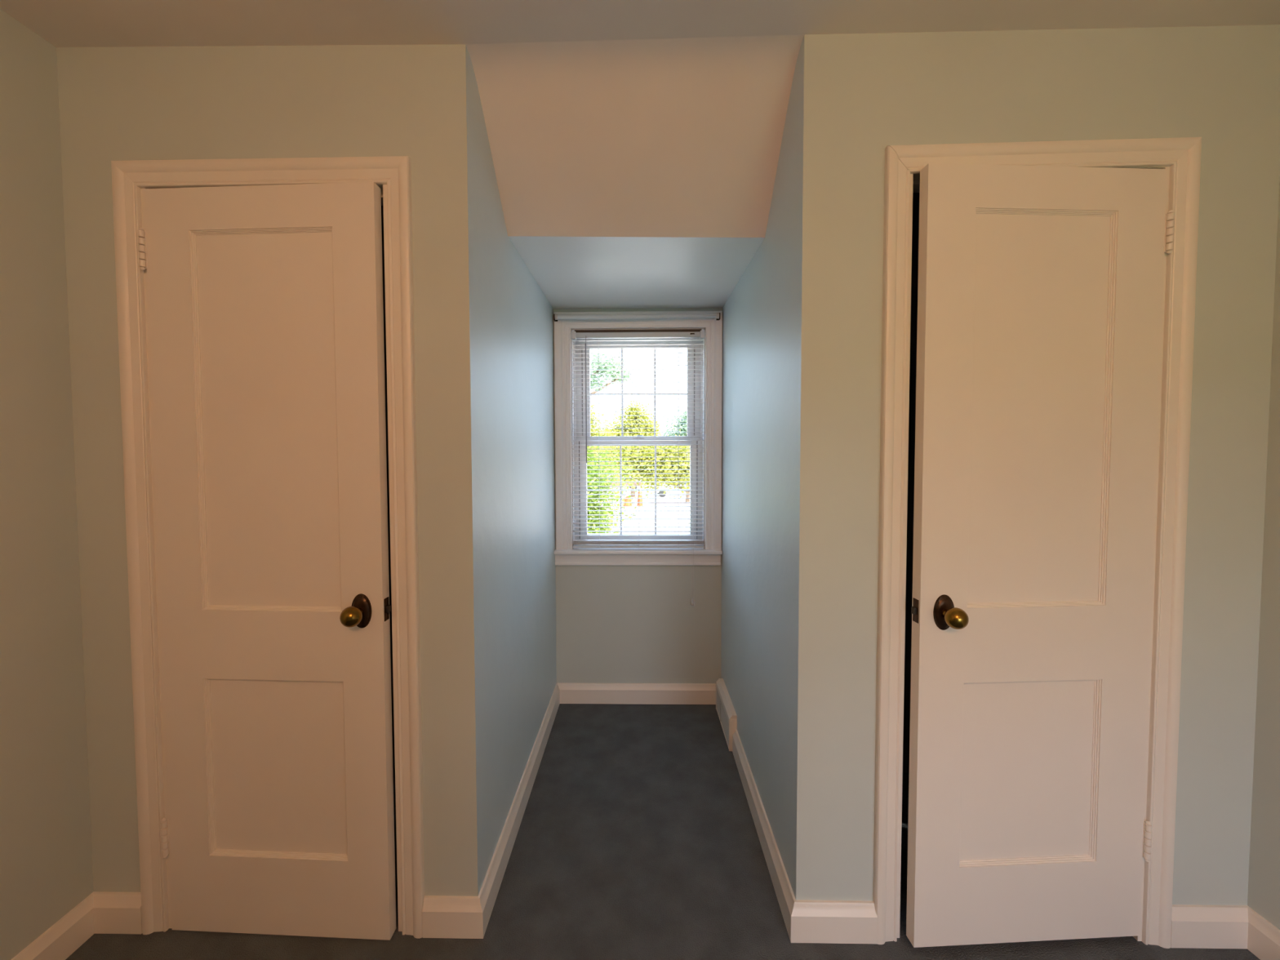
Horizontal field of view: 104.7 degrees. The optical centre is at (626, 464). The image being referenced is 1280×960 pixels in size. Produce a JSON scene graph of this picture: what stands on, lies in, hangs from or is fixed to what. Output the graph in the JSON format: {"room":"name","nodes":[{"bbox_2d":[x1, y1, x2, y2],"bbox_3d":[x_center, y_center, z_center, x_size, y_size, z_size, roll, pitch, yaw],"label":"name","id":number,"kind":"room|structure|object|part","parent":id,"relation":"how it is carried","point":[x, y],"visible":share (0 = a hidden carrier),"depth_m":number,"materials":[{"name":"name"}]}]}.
{"room":"empty bedroom","nodes":[
{"label":"empty bedroom","id":0,"kind":"room"},
{"bbox_2d":[0,8,93,959],"bbox_3d":[-1.554,0.155,-0.229,0.001,2.460,3.200,0,2,1],"label":"wall","id":1,"kind":"structure","parent":0,"point":[46,870],"depth_m":1.28,"materials":[{"name":"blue paint"}]},
{"bbox_2d":[11,891,94,959],"bbox_3d":[-1.540,1.332,-0.186,0.020,0.104,3.200,0,2,1],"label":"baseboard","id":2,"kind":"structure","parent":1,"relation":"attached to","point":[67,935],"depth_m":1.33,"materials":[{"name":"white paint"}]},
{"bbox_2d":[56,44,478,896],"bbox_3d":[-0.975,0.095,1.361,1.104,2.460,0.001,0,2,1],"label":"wall","id":3,"kind":"structure","parent":0,"point":[216,102],"depth_m":1.34,"materials":[{"name":"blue paint"}]},
{"bbox_2d":[93,891,142,933],"bbox_3d":[-1.447,1.273,1.402,0.154,0.104,0.020,0,2,1],"label":"baseboard","id":4,"kind":"structure","parent":3,"relation":"attached to","point":[114,913],"depth_m":1.39,"materials":[{"name":"white paint"}]},
{"bbox_2d":[137,182,396,940],"bbox_3d":[-0.980,0.291,1.330,0.656,2.063,0.105,0,2,3],"label":"door","id":5,"kind":"structure","parent":3,"relation":"in","point":[265,306],"depth_m":1.35,"materials":[{"name":"white paint"}]},
{"bbox_3d":[-1.303,-0.579,1.332,0.015,0.100,0.003,0,2,3],"label":"hinge plate","id":6,"kind":"part","parent":5,"relation":"part of","materials":[{"name":"white metal"}]},
{"bbox_3d":[-1.298,1.049,1.392,0.015,0.102,0.003,0,2,3],"label":"hinge plate","id":7,"kind":"part","parent":5,"relation":"part of","materials":[{"name":"white metal"}]},
{"bbox_3d":[-0.975,-0.114,1.342,0.397,1.030,0.018,0,2,3],"label":"panel moulding","id":8,"kind":"part","parent":5,"relation":"part of","materials":[{"name":"white paint"}]},
{"bbox_3d":[-0.974,-0.115,1.351,0.379,1.012,0.012,0,2,3],"label":"panel","id":9,"kind":"part","parent":5,"relation":"part of","materials":[{"name":"white paint"}]},
{"bbox_3d":[-0.974,0.846,1.378,0.401,0.506,0.018,0,2,3],"label":"panel moulding","id":10,"kind":"part","parent":5,"relation":"part of","materials":[{"name":"white paint"}]},
{"bbox_3d":[-0.973,0.846,1.387,0.383,0.488,0.012,0,2,3],"label":"panel","id":11,"kind":"part","parent":5,"relation":"part of","materials":[{"name":"white paint"}]},
{"bbox_3d":[-0.722,0.399,1.302,0.054,0.054,0.067,0,2,3],"label":"knob","id":12,"kind":"part","parent":5,"relation":"part of","materials":[{"name":"gold metal"}]},
{"bbox_3d":[-0.660,0.397,1.354,0.003,0.062,0.023,0,2,3],"label":"latch plate","id":13,"kind":"part","parent":5,"relation":"part of","materials":[{"name":"metal"}]},
{"bbox_2d":[111,155,424,938],"bbox_3d":[-0.973,0.253,1.414,0.799,2.141,0.135,0,2,1],"label":"door frame","id":14,"kind":"structure","parent":3,"relation":"attached to","point":[393,175],"depth_m":1.35,"materials":[{"name":"white paint"}]},
{"bbox_3d":[-1.342,0.257,1.363,0.062,2.139,0.020,0,2,1],"label":"casing","id":15,"kind":"part","parent":14,"relation":"part of","materials":[{"name":"white paint"}]},
{"bbox_3d":[-0.977,-0.781,1.319,0.799,0.068,0.020,0,2,1],"label":"head casing","id":16,"kind":"part","parent":14,"relation":"part of","materials":[{"name":"white paint"}]},
{"bbox_3d":[-0.606,0.254,1.350,0.062,2.141,0.020,0,2,1],"label":"casing","id":17,"kind":"part","parent":14,"relation":"part of","materials":[{"name":"white paint"}]},
{"bbox_2d":[422,895,483,938],"bbox_3d":[-0.486,1.271,1.386,0.170,0.104,0.020,0,2,1],"label":"baseboard","id":18,"kind":"structure","parent":3,"relation":"attached to","point":[442,916],"depth_m":1.38,"materials":[{"name":"white paint"}]},
{"bbox_2d":[465,44,556,893],"bbox_3d":[-0.402,0.071,1.980,0.001,2.460,1.258,0,2,2],"label":"wall","id":19,"kind":"structure","parent":0,"point":[511,318],"depth_m":1.68,"materials":[{"name":"blue paint"}]},
{"bbox_2d":[478,683,559,937],"bbox_3d":[-0.389,1.247,2.013,0.020,0.104,1.277,0,2,2],"label":"baseboard","id":20,"kind":"structure","parent":19,"relation":"attached to","point":[490,888],"depth_m":1.73,"materials":[{"name":"white paint"}]},
{"bbox_2d":[465,34,804,309],"bbox_3d":[0.037,-0.967,1.940,0.917,0.359,1.268,0,2,1],"label":"ceiling","id":21,"kind":"structure","parent":0,"point":[661,137],"depth_m":1.53,"materials":[{"name":"paint"}]},
{"bbox_2d":[553,307,722,683],"bbox_3d":[0.060,0.216,2.607,0.920,2.120,0.001,0,2,1],"label":"wall","id":22,"kind":"structure","parent":0,"point":[615,624],"depth_m":2.63,"materials":[{"name":"blue paint"}]},
{"bbox_2d":[556,682,715,704],"bbox_3d":[0.063,1.223,2.634,0.880,0.104,0.020,0,2,1],"label":"baseboard","id":23,"kind":"structure","parent":22,"relation":"attached to","point":[570,693],"depth_m":2.63,"materials":[{"name":"white paint"}]},
{"bbox_2d":[554,311,722,565],"bbox_3d":[0.057,-0.132,2.667,0.882,1.325,0.234,0,2,1],"label":"window","id":24,"kind":"structure","parent":22,"relation":"attached to","point":[565,553],"depth_m":2.60,"materials":[{"name":"white paint"}]},
{"bbox_3d":[-0.333,-0.169,2.589,0.086,1.243,0.021,0,2,1],"label":"casing","id":25,"kind":"part","parent":24,"relation":"part of","materials":[{"name":"white paint"}]},
{"bbox_2d":[553,312,719,321],"bbox_3d":[0.051,-0.755,2.528,0.850,0.032,0.038,0,2,1],"label":"curtain rod","id":26,"kind":"object","parent":24,"relation":"attached to","point":[556,317],"visible":1,"depth_m":2.52,"materials":[{"name":"white metal"}]},
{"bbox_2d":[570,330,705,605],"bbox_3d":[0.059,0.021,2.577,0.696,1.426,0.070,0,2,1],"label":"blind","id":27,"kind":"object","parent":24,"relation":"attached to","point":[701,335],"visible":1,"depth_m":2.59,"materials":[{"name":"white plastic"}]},
{"bbox_3d":[-0.146,-0.114,2.594,0.001,1.087,0.028,0,2,1],"label":"ladder cord","id":28,"kind":"part","parent":27,"relation":"part of","materials":[{"name":"white fabric"}]},
{"bbox_3d":[0.060,0.435,2.611,0.691,0.014,0.025,0,2,1],"label":"rail","id":29,"kind":"part","parent":27,"relation":"part of","materials":[{"name":"white plastic"}]},
{"bbox_3d":[0.063,-0.115,2.591,0.001,1.087,0.028,0,2,1],"label":"ladder cord","id":30,"kind":"part","parent":27,"relation":"part of","materials":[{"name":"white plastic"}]},
{"bbox_3d":[0.271,-0.115,2.587,0.001,1.087,0.028,0,2,1],"label":"ladder cord","id":31,"kind":"part","parent":27,"relation":"part of","materials":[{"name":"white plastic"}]},
{"bbox_3d":[0.345,0.016,2.558,0.003,1.377,0.036,0,2,1],"label":"lift cord","id":32,"kind":"part","parent":27,"relation":"part of","materials":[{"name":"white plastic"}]},
{"bbox_3d":[0.061,-0.405,2.701,0.686,0.596,0.030,0,2,1],"label":"sash","id":33,"kind":"part","parent":24,"relation":"part of","materials":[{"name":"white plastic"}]},
{"bbox_3d":[0.058,-0.749,2.561,0.871,0.084,0.021,0,2,1],"label":"head casing","id":34,"kind":"part","parent":24,"relation":"part of","materials":[{"name":"white paint"}]},
{"bbox_3d":[0.062,0.144,2.680,0.686,0.567,0.032,0,2,1],"label":"sash","id":35,"kind":"part","parent":24,"relation":"part of","materials":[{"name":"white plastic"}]},
{"bbox_3d":[0.063,0.451,2.726,0.702,0.042,0.160,0,2,1],"label":"sill","id":36,"kind":"part","parent":24,"relation":"part of","materials":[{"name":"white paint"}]},
{"bbox_3d":[0.452,-0.171,2.576,0.086,1.243,0.021,0,2,1],"label":"casing","id":37,"kind":"part","parent":24,"relation":"part of","materials":[{"name":"white paint"}]},
{"bbox_2d":[0,0,1279,47],"bbox_3d":[0.057,-1.062,-0.300,3.230,0.015,3.200,0,2,1],"label":"ceiling","id":38,"kind":"structure","parent":0,"point":[61,23],"depth_m":1.24,"materials":[{"name":"paint"}]},
{"bbox_2d":[381,192,919,773],"bbox_3d":[0.093,0.110,1.695,3.230,2.400,0.698,0,2,1],"label":"wall","id":39,"kind":"structure","parent":0,"point":[915,229],"depth_m":2.03,"materials":[{"name":"grey"}]},
{"bbox_2d":[65,703,1260,959],"bbox_3d":[0.076,1.357,0.428,3.270,0.001,4.478,0,2,1],"label":"floor","id":40,"kind":"structure","parent":0,"point":[637,838],"depth_m":1.53,"materials":[{"name":"grey carpet"}]},
{"bbox_2d":[720,36,804,898],"bbox_3d":[0.484,0.069,1.965,0.001,2.460,1.258,0,2,1],"label":"wall","id":41,"kind":"structure","parent":0,"point":[762,316],"depth_m":1.64,"materials":[{"name":"blue paint"}]},
{"bbox_2d":[715,678,737,751],"bbox_3d":[0.479,1.199,2.390,0.036,0.162,0.361,0,2,1],"label":"air vent","id":42,"kind":"object","parent":41,"relation":"in","point":[727,716],"visible":0.95,"depth_m":2.33,"materials":[{"name":"white metal"}]},
{"bbox_3d":[0.482,1.200,2.568,0.036,0.146,0.007,0,2,1],"label":"plate","id":43,"kind":"part","parent":42,"relation":"part of","materials":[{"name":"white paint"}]},
{"bbox_3d":[0.476,1.213,2.214,0.036,0.146,0.007,0,2,1],"label":"plate","id":44,"kind":"part","parent":42,"relation":"part of","materials":[{"name":"white paint"}]},
{"bbox_2d":[732,728,795,942],"bbox_3d":[0.477,1.245,1.999,0.020,0.104,1.278,0,2,1],"label":"baseboard","id":45,"kind":"structure","parent":41,"relation":"attached to","point":[785,896],"depth_m":1.64,"materials":[{"name":"white paint"}]},
{"bbox_2d":[795,24,1279,905],"bbox_3d":[1.085,0.090,1.327,1.234,2.460,0.001,0,2,1],"label":"wall","id":46,"kind":"structure","parent":0,"point":[864,94],"depth_m":1.31,"materials":[{"name":"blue paint"}]},
{"bbox_2d":[791,900,877,943],"bbox_3d":[0.570,1.268,1.369,0.236,0.104,0.020,0,2,1],"label":"baseboard","id":47,"kind":"structure","parent":46,"relation":"attached to","point":[821,922],"depth_m":1.36,"materials":[{"name":"white paint"}]},
{"bbox_2d":[873,137,1201,948],"bbox_3d":[1.083,0.237,1.379,0.800,2.163,0.135,0,2,1],"label":"door frame","id":48,"kind":"structure","parent":46,"relation":"attached to","point":[1181,157],"depth_m":1.31,"materials":[{"name":"white paint"}]},
{"bbox_3d":[0.714,0.246,1.328,0.062,2.151,0.020,0,2,1],"label":"casing","id":49,"kind":"part","parent":48,"relation":"part of","materials":[{"name":"white paint"}]},
{"bbox_3d":[1.079,-0.804,1.284,0.800,0.077,0.020,0,2,1],"label":"head casing","id":50,"kind":"part","parent":48,"relation":"part of","materials":[{"name":"white paint"}]},
{"bbox_3d":[1.451,0.238,1.316,0.062,2.163,0.020,0,2,1],"label":"casing","id":51,"kind":"part","parent":48,"relation":"part of","materials":[{"name":"white paint"}]},
{"bbox_2d":[906,163,1174,947],"bbox_3d":[1.089,0.267,1.285,0.661,2.062,0.105,0,2,-3],"label":"door","id":52,"kind":"structure","parent":46,"relation":"in","point":[1040,288],"depth_m":1.31,"materials":[{"name":"white paint"}]},
{"bbox_3d":[0.767,0.388,1.310,0.003,0.062,0.023,0,2,-3],"label":"latch plate","id":53,"kind":"part","parent":52,"relation":"part of","materials":[{"name":"metal"}]},
{"bbox_3d":[0.834,0.390,1.258,0.054,0.054,0.067,0,2,-3],"label":"knob","id":54,"kind":"part","parent":52,"relation":"part of","materials":[{"name":"gold metal"}]},
{"bbox_3d":[1.082,0.828,1.342,0.367,0.486,0.012,0,2,-3],"label":"panel","id":55,"kind":"part","parent":52,"relation":"part of","materials":[{"name":"white paint"}]},
{"bbox_3d":[1.082,0.828,1.333,0.385,0.504,0.018,0,2,-3],"label":"panel moulding","id":56,"kind":"part","parent":52,"relation":"part of","materials":[{"name":"white paint"}]},
{"bbox_3d":[1.083,-0.140,1.307,0.365,1.016,0.012,0,2,-3],"label":"panel","id":57,"kind":"part","parent":52,"relation":"part of","materials":[{"name":"white paint"}]},
{"bbox_3d":[1.083,-0.140,1.298,0.383,1.034,0.018,0,2,-3],"label":"panel moulding","id":58,"kind":"part","parent":52,"relation":"part of","materials":[{"name":"white paint"}]},
{"bbox_3d":[1.414,1.023,1.346,0.014,0.100,0.002,0,2,-3],"label":"hinge plate","id":59,"kind":"part","parent":52,"relation":"part of","materials":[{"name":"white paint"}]},
{"bbox_3d":[1.409,-0.603,1.287,0.014,0.098,0.002,0,2,-3],"label":"hinge plate","id":60,"kind":"part","parent":52,"relation":"part of","materials":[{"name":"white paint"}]},
{"bbox_2d":[1170,904,1248,949],"bbox_3d":[1.594,1.265,1.351,0.223,0.104,0.020,0,2,1],"label":"baseboard","id":61,"kind":"structure","parent":46,"relation":"attached to","point":[1193,926],"depth_m":1.34,"materials":[{"name":"white paint"}]},
{"bbox_2d":[1247,177,1279,929],"bbox_3d":[1.676,0.147,-0.282,0.001,2.460,3.200,0,2,1],"label":"wall","id":62,"kind":"structure","parent":0,"point":[1264,878],"depth_m":1.31,"materials":[{"name":"blue paint"}]},
{"bbox_2d":[1247,906,1279,959],"bbox_3d":[1.670,1.323,-0.239,0.020,0.104,3.200,0,2,1],"label":"baseboard","id":63,"kind":"structure","parent":62,"relation":"attached to","point":[1264,937],"depth_m":1.31,"materials":[{"name":"white paint"}]},
{"label":"outside","id":64,"kind":"structure","parent":0,"visible":0},
{"bbox_2d":[598,474,689,533],"bbox_3d":[1.047,1.964,62.946,120.000,0.001,117.000,0,2,1],"label":"ground","id":65,"kind":"structure","parent":64,"point":[637,487],"depth_m":31.15,"materials":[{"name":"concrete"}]},
{"bbox_2d":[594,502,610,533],"bbox_3d":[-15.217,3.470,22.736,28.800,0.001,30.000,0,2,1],"label":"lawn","id":66,"kind":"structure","parent":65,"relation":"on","point":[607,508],"depth_m":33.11,"materials":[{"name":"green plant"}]},
{"bbox_2d":[586,400,617,477],"bbox_3d":[-3.511,-1.032,35.245,6.120,8.064,5.138,0,2,6],"label":"leafy tree","id":67,"kind":"object","parent":66,"relation":"on","point":[592,406],"visible":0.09,"depth_m":34.96,"materials":[{"name":"yellow plant"}]},
{"bbox_2d":[590,349,640,396],"bbox_3d":[-3.130,-0.680,9.530,6.813,9.235,4.494,0,2,1],"label":"leafy tree","id":68,"kind":"object","parent":66,"relation":"on","point":[602,354],"visible":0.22,"depth_m":9.39,"materials":[{"name":"green plant"}]},
{"bbox_2d":[586,403,666,533],"bbox_3d":[-1.405,1.189,11.938,4.430,5.314,3.756,1,3,37],"label":"leafy tree","id":69,"kind":"object","parent":66,"relation":"on","point":[610,455],"visible":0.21,"depth_m":11.62,"materials":[{"name":"green plant"}]},
{"bbox_2d":[622,496,632,506],"bbox_3d":[0.044,2.635,35.465,0.768,0.680,0.768,0,2,1],"label":"traffic barrel","id":70,"kind":"object","parent":65,"relation":"on","point":[625,500],"visible":0.62,"depth_m":35.22,"materials":[{"name":"orange plastic"}]},
{"bbox_2d":[601,388,664,497],"bbox_3d":[0.583,-1.762,41.346,5.729,9.047,5.685,2,3,44],"label":"leafy tree","id":71,"kind":"object","parent":65,"relation":"on","point":[632,408],"visible":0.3,"depth_m":40.71,"materials":[{"name":"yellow plant"}]},
{"bbox_2d":[586,424,689,497],"bbox_3d":[2.726,0.823,21.229,10.501,5.346,5.975,0,2,-7],"label":"leafy tree","id":72,"kind":"object","parent":65,"relation":"on","point":[643,453],"visible":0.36,"depth_m":20.47,"materials":[{"name":"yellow plant"}]},
{"bbox_2d":[636,491,643,506],"bbox_3d":[0.943,2.417,35.442,0.480,1.110,0.480,0,2,1],"label":"traffic barrel","id":73,"kind":"object","parent":65,"relation":"on","point":[638,492],"visible":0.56,"depth_m":35.29,"materials":[{"name":"orange plastic"}]},
{"bbox_2d":[651,480,686,497],"bbox_3d":[4.317,1.968,42.376,4.420,1.479,1.720,0,2,-2],"label":"parked car","id":74,"kind":"object","parent":65,"relation":"on","point":[663,487],"visible":0.22,"depth_m":41.50,"materials":[{"name":"white paint"}]},
{"bbox_2d":[650,502,689,506],"bbox_3d":[3.186,2.845,34.920,3.000,0.280,0.240,0,2,1],"label":"kerb","id":75,"kind":"object","parent":65,"relation":"on","point":[651,504],"visible":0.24,"depth_m":34.80,"materials":[{"name":"concrete"}]},
{"bbox_2d":[656,403,689,502],"bbox_3d":[4.489,-1.010,36.181,6.607,7.901,4.911,0,2,12],"label":"leafy tree","id":76,"kind":"object","parent":65,"relation":"on","point":[682,419],"visible":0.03,"depth_m":35.90,"materials":[{"name":"green plant"}]}
]}

